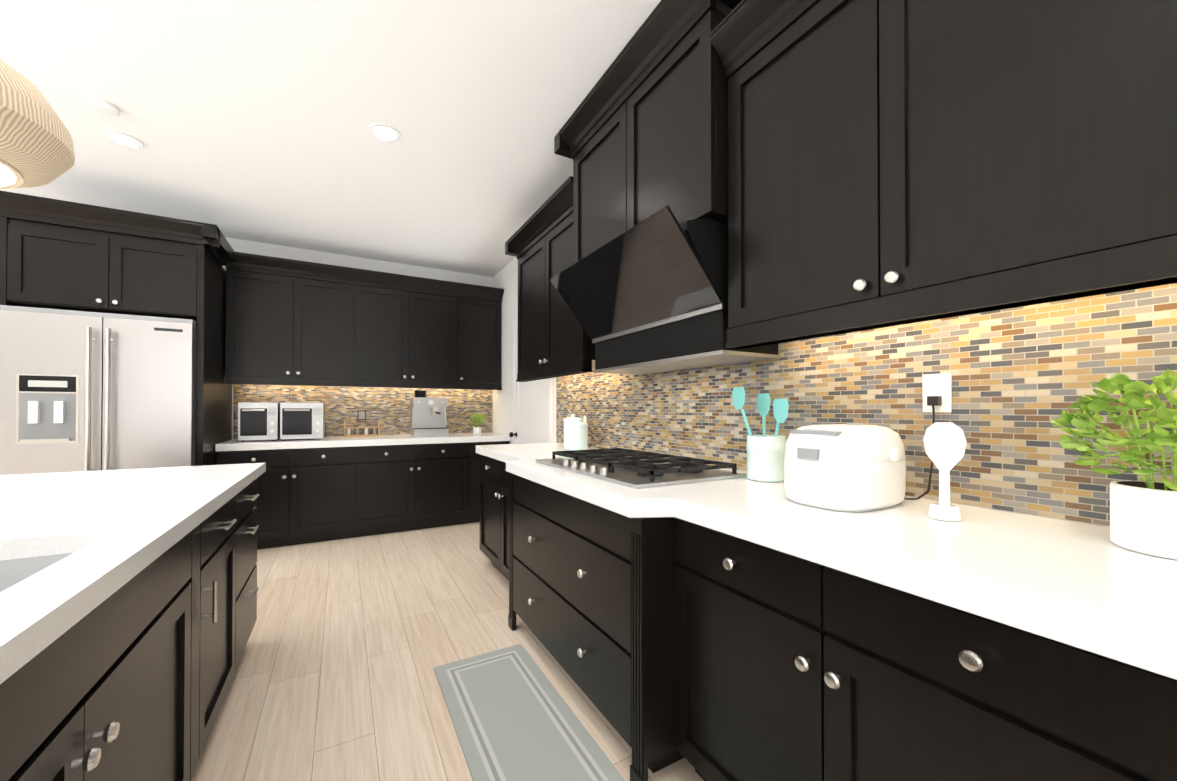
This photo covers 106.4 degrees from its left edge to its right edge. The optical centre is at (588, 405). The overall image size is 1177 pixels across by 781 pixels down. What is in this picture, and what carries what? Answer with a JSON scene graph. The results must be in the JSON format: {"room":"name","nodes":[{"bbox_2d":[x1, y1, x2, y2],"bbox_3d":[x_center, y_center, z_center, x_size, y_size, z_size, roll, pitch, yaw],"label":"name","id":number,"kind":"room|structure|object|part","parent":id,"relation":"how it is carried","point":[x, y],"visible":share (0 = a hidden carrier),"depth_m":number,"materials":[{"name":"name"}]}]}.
{"room":"kitchen","nodes":[
{"label":"kitchen","id":0,"kind":"room"},
{"bbox_2d":[222,237,492,439],"bbox_3d":[-4.246,-0.174,3.644,7.010,2.780,0.150,0,-1,-29],"label":"wall","id":1,"kind":"structure","parent":0,"point":[265,249],"depth_m":4.57,"materials":[{"name":"white paint"}]},
{"bbox_2d":[225,252,364,383],"bbox_3d":[-2.756,-0.786,4.194,1.043,1.055,0.346,0,-1,-29],"label":"upper cabinet","id":2,"kind":"object","parent":1,"relation":"attached to","point":[295,322],"depth_m":4.02,"materials":[{"name":"black wood"}]},
{"bbox_2d":[233,384,491,438],"bbox_3d":[-2.226,0.031,4.686,2.455,0.564,0.004,0,-1,-29],"label":"backsplash","id":3,"kind":"structure","parent":1,"relation":"attached to","point":[388,409],"depth_m":4.64,"materials":[{"name":"tile"}]},
{"bbox_2d":[361,272,464,383],"bbox_3d":[-1.925,-0.782,4.659,1.105,1.055,0.346,0,-1,-29],"label":"upper cabinet","id":4,"kind":"object","parent":1,"relation":"attached to","point":[415,327],"depth_m":4.53,"materials":[{"name":"black wood"}]},
{"bbox_2d":[465,284,503,387],"bbox_3d":[-1.309,-0.779,5.004,0.552,1.055,0.346,0,-1,-29],"label":"upper cabinet","id":5,"kind":"object","parent":1,"relation":"attached to","point":[483,306],"depth_m":4.89,"materials":[{"name":"black wood"}]},
{"bbox_2d":[0,0,732,276],"bbox_3d":[-2.039,-1.645,-0.133,7.160,0.100,8.920,0,-1,-29],"label":"ceiling","id":6,"kind":"structure","parent":0,"point":[251,120],"depth_m":2.32,"materials":[{"name":"white paint"}]},
{"bbox_2d":[0,59,74,188],"bbox_3d":[-1.899,-1.141,1.190,0.670,0.882,0.670,0,-1,-29],"label":"pendant lamp","id":7,"kind":"object","parent":6,"relation":"hanging from","point":[36,146],"visible":1,"depth_m":1.28,"materials":[{"name":"fabric"}]},
{"bbox_2d":[89,98,119,116],"bbox_3d":[-2.533,-1.558,2.305,0.110,0.032,0.110,0,-1,-29],"label":"smoke detector","id":8,"kind":"object","parent":6,"relation":"attached to","point":[104,107],"visible":0.98,"depth_m":2.29,"materials":[{"name":"white plastic"}]},
{"bbox_2d":[102,130,143,148],"bbox_3d":[-2.739,-1.568,2.591,0.170,0.007,0.170,0,-1,-29],"label":"recessed light","id":9,"kind":"object","parent":6,"relation":"in","point":[122,139],"visible":1,"depth_m":2.59,"materials":[{"name":"white paint"}]},
{"bbox_2d":[369,123,400,142],"bbox_3d":[-1.169,-1.569,2.530,0.170,0.007,0.170,0,-1,-29],"label":"recessed light","id":10,"kind":"object","parent":6,"relation":"in","point":[384,132],"visible":1,"depth_m":2.53,"materials":[{"name":"white paint"}]},
{"bbox_2d":[191,522,703,780],"bbox_3d":[-2.039,1.234,-0.157,7.160,0.100,8.920,0,-1,-29],"label":"floor","id":11,"kind":"structure","parent":0,"point":[352,643],"depth_m":2.06,"materials":[{"name":"brown wood"}]},
{"bbox_2d":[0,305,196,474],"bbox_3d":[-3.453,0.291,3.319,0.904,1.820,1.065,0,-1,-29],"label":"refrigerator","id":12,"kind":"object","parent":11,"relation":"on","point":[86,391],"visible":0.54,"depth_m":2.89,"materials":[{"name":"silver metal"}]},
{"bbox_2d":[0,190,233,465],"bbox_3d":[-3.456,-0.053,3.393,1.105,2.535,1.051,0,-1,-29],"label":"surround","id":13,"kind":"object","parent":11,"relation":"on","point":[62,254],"visible":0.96,"depth_m":3.05,"materials":[{"name":"black wood"}]},
{"bbox_2d":[0,463,265,780],"bbox_3d":[-1.506,0.737,0.747,1.209,0.910,2.870,0,-1,-29],"label":"kitchen island","id":14,"kind":"object","parent":11,"relation":"on","point":[131,679],"depth_m":1.00,"materials":[{"name":"black wood"}]},
{"bbox_2d":[0,553,72,591],"bbox_3d":[-1.047,0.427,0.516,0.430,0.204,0.923,0,-1,-29],"label":"island sink","id":15,"kind":"object","parent":14,"relation":"in","point":[14,567],"depth_m":0.95,"materials":[{"name":"silver metal"}]},
{"bbox_3d":[-1.508,0.406,0.749,1.205,0.249,2.870,0,-1,-29],"label":"kitchen island top","id":16,"kind":"part","parent":14,"relation":"part of","materials":[{"name":"white stone"}]},
{"bbox_2d":[216,446,363,549],"bbox_3d":[-2.683,0.795,4.059,1.051,0.850,0.631,0,-1,-29],"label":"base cabinet","id":17,"kind":"object","parent":11,"relation":"on","point":[309,495],"depth_m":3.84,"materials":[{"name":"black wood"}]},
{"bbox_2d":[364,442,475,535],"bbox_3d":[-1.828,0.799,4.538,1.152,0.850,0.631,0,-1,-29],"label":"base cabinet","id":18,"kind":"object","parent":11,"relation":"on","point":[414,486],"depth_m":4.28,"materials":[{"name":"black wood"}]},
{"bbox_2d":[215,433,510,451],"bbox_3d":[-2.064,0.342,4.395,2.456,0.059,0.656,0,-1,-29],"label":"countertop","id":19,"kind":"structure","parent":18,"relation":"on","point":[279,443],"depth_m":4.07,"materials":[{"name":"white stone"}]},
{"bbox_2d":[238,403,279,441],"bbox_3d":[-2.935,0.140,3.945,0.275,0.335,0.402,0,-1,-29],"label":"toaster oven","id":20,"kind":"object","parent":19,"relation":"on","point":[258,421],"visible":1,"depth_m":3.80,"materials":[{"name":"silver metal"}]},
{"bbox_2d":[280,403,324,440],"bbox_3d":[-2.655,0.141,4.101,0.325,0.335,0.402,0,-1,-29],"label":"toaster oven","id":21,"kind":"object","parent":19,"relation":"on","point":[302,420],"visible":0.94,"depth_m":3.96,"materials":[{"name":"silver metal"}]},
{"bbox_2d":[344,411,379,436],"bbox_3d":[-2.331,0.180,4.529,0.320,0.265,0.148,0,-1,-29],"label":"shelf","id":22,"kind":"object","parent":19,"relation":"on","point":[361,415],"visible":0.98,"depth_m":4.53,"materials":[{"name":"brown wood"}]},
{"bbox_2d":[410,390,448,436],"bbox_3d":[-1.683,0.073,4.663,0.340,0.480,0.374,0,-1,-29],"label":"espresso machine","id":23,"kind":"object","parent":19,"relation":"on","point":[427,416],"visible":1,"depth_m":4.63,"materials":[{"name":"silver metal"}]},
{"bbox_2d":[469,413,485,433],"bbox_3d":[-1.261,0.201,4.992,0.211,0.231,0.209,0,-1,-29],"label":"plant","id":24,"kind":"object","parent":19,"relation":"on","point":[476,430],"visible":1,"depth_m":4.97,"materials":[{"name":"green plant"}]},
{"bbox_2d":[479,455,505,573],"bbox_3d":[-0.301,0.787,3.089,0.651,0.850,1.040,0,-1,-29],"label":"base cabinet","id":25,"kind":"object","parent":11,"relation":"on","point":[491,478],"depth_m":3.13,"materials":[{"name":"black wood"}]},
{"bbox_2d":[476,441,509,521],"bbox_3d":[-1.215,0.802,4.881,0.497,0.850,0.631,0,-1,-29],"label":"base cabinet","id":26,"kind":"object","parent":11,"relation":"on","point":[478,473],"depth_m":4.57,"materials":[{"name":"black wood"}]},
{"bbox_2d":[434,644,624,780],"bbox_3d":[-0.072,1.192,1.305,0.420,0.008,1.850,0,-1,-29],"label":"rug","id":27,"kind":"object","parent":11,"relation":"on","point":[513,716],"visible":1,"depth_m":1.65,"materials":[{"name":"grey fabric"}]},
{"bbox_2d":[503,467,686,780],"bbox_3d":[0.199,0.778,2.068,0.776,0.850,1.352,0,-1,-29],"label":"base cabinet","id":28,"kind":"object","parent":11,"relation":"on","point":[604,591],"depth_m":1.50,"materials":[{"name":"black wood"}]},
{"bbox_2d":[476,442,1176,679],"bbox_3d":[0.500,0.291,1.510,0.801,0.112,4.635,0,-1,-29],"label":"countertop","id":29,"kind":"structure","parent":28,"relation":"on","point":[1091,588],"depth_m":0.92,"materials":[{"name":"white stone"}]},
{"bbox_2d":[563,414,585,448],"bbox_3d":[-0.104,0.178,3.099,0.145,0.244,0.138,0,-1,-23],"label":"canister","id":30,"kind":"object","parent":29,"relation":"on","point":[572,415],"depth_m":3.07,"materials":[{"name":"white ceramic"}]},
{"bbox_2d":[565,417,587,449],"bbox_3d":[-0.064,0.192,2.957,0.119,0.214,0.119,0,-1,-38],"label":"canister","id":31,"kind":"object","parent":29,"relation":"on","point":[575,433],"depth_m":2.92,"materials":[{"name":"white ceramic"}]},
{"bbox_2d":[536,448,745,488],"bbox_3d":[0.184,0.266,2.063,0.550,0.052,0.910,0,-1,-29],"label":"cooktop","id":32,"kind":"object","parent":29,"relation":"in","point":[628,468],"depth_m":1.84,"materials":[{"name":"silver metal"}]},
{"bbox_2d":[732,387,788,481],"bbox_3d":[0.697,0.106,1.732,0.148,0.365,0.238,0,-1,-29],"label":"utensil crock","id":33,"kind":"object","parent":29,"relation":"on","point":[765,457],"visible":0.94,"depth_m":1.67,"materials":[{"name":"white ceramic"}]},
{"bbox_2d":[784,423,905,511],"bbox_3d":[0.759,0.168,1.315,0.338,0.234,0.280,0,-1,-29],"label":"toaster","id":34,"kind":"object","parent":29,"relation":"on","point":[853,467],"visible":1,"depth_m":1.20,"materials":[{"name":"white plastic"}]},
{"bbox_2d":[904,460,932,499],"bbox_3d":[1.013,0.220,1.323,0.089,0.125,0.073,0,-1,-29],"label":"power cord","id":35,"kind":"object","parent":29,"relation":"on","point":[931,468],"depth_m":1.32,"materials":[{"name":"black plastic"}]},
{"bbox_2d":[923,422,966,520],"bbox_3d":[0.900,0.163,1.113,0.068,0.242,0.092,0,-1,-29],"label":"paddle","id":36,"kind":"object","parent":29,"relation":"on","point":[945,444],"visible":1,"depth_m":1.10,"materials":[{"name":"white plastic"}]},
{"bbox_2d":[1051,369,1176,559],"bbox_3d":[1.119,0.104,0.849,0.351,0.354,0.316,0,-1,-29],"label":"plant","id":37,"kind":"object","parent":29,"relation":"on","point":[1143,517],"visible":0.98,"depth_m":0.85,"materials":[{"name":"green plant"}]},
{"bbox_2d":[687,522,1162,780],"bbox_3d":[0.823,0.770,1.081,0.651,0.850,1.101,0,-1,-29],"label":"base cabinet","id":38,"kind":"object","parent":11,"relation":"on","point":[708,654],"depth_m":0.87,"materials":[{"name":"black wood"}]},
{"bbox_2d":[1163,676,1176,780],"bbox_3d":[1.194,0.764,0.419,0.651,0.850,0.662,0,-1,-29],"label":"base cabinet","id":39,"kind":"object","parent":11,"relation":"on","point":[1169,684],"depth_m":0.56,"materials":[{"name":"black wood"}]},
{"bbox_2d":[493,257,1109,526],"bbox_3d":[0.982,-0.191,1.546,0.237,2.780,8.920,0,-1,-29],"label":"wall","id":40,"kind":"structure","parent":0,"point":[524,412],"depth_m":4.56,"materials":[{"name":"white paint"}]},
{"bbox_2d":[517,192,594,375],"bbox_3d":[-0.151,-0.796,3.147,0.345,1.055,1.108,0,-1,-29],"label":"upper cabinet","id":41,"kind":"object","parent":40,"relation":"attached to","point":[552,341],"depth_m":3.01,"materials":[{"name":"black wood"}]},
{"bbox_2d":[569,84,612,266],"bbox_3d":[0.240,-1.132,2.380,0.415,0.875,0.609,0,-1,-29],"label":"upper cabinet","id":42,"kind":"object","parent":40,"relation":"attached to","point":[590,143],"depth_m":2.35,"materials":[{"name":"black wood"}]},
{"bbox_2d":[550,205,780,374],"bbox_3d":[0.290,-0.444,2.095,0.597,0.502,0.980,0,-1,-29],"label":"range hood","id":43,"kind":"object","parent":40,"relation":"attached to","point":[648,295],"visible":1,"depth_m":1.85,"materials":[{"name":"black metal"}]},
{"bbox_2d":[613,0,760,238],"bbox_3d":[0.478,-1.136,1.955,0.415,0.875,0.609,0,-1,-29],"label":"upper cabinet","id":44,"kind":"object","parent":40,"relation":"attached to","point":[669,99],"depth_m":1.76,"materials":[{"name":"black wood"}]},
{"bbox_2d":[556,283,1176,525],"bbox_3d":[0.857,-0.201,1.700,0.004,0.978,4.610,0,-1,-29],"label":"backsplash","id":45,"kind":"structure","parent":40,"relation":"attached to","point":[1023,377],"depth_m":1.28,"materials":[{"name":"tile"}]},
{"bbox_2d":[923,373,951,423],"bbox_3d":[1.037,-0.021,1.282,0.089,0.142,0.069,0,-1,-29],"label":"electrical outlet plate","id":46,"kind":"object","parent":45,"relation":"attached to","point":[937,392],"depth_m":1.32,"materials":[{"name":"white plastic"}]},
{"bbox_2d":[721,0,1176,339],"bbox_3d":[0.933,-0.812,1.210,0.345,1.055,1.123,0,-1,-29],"label":"upper cabinet","id":47,"kind":"object","parent":40,"relation":"attached to","point":[843,166],"depth_m":1.06,"materials":[{"name":"black wood"}]},
{"bbox_2d":[1157,0,1176,255],"bbox_3d":[1.438,-0.820,0.308,0.345,1.055,1.205,0,-1,-29],"label":"upper cabinet","id":48,"kind":"object","parent":40,"relation":"attached to","point":[1166,9],"depth_m":0.76,"materials":[{"name":"black wood"}]}
]}

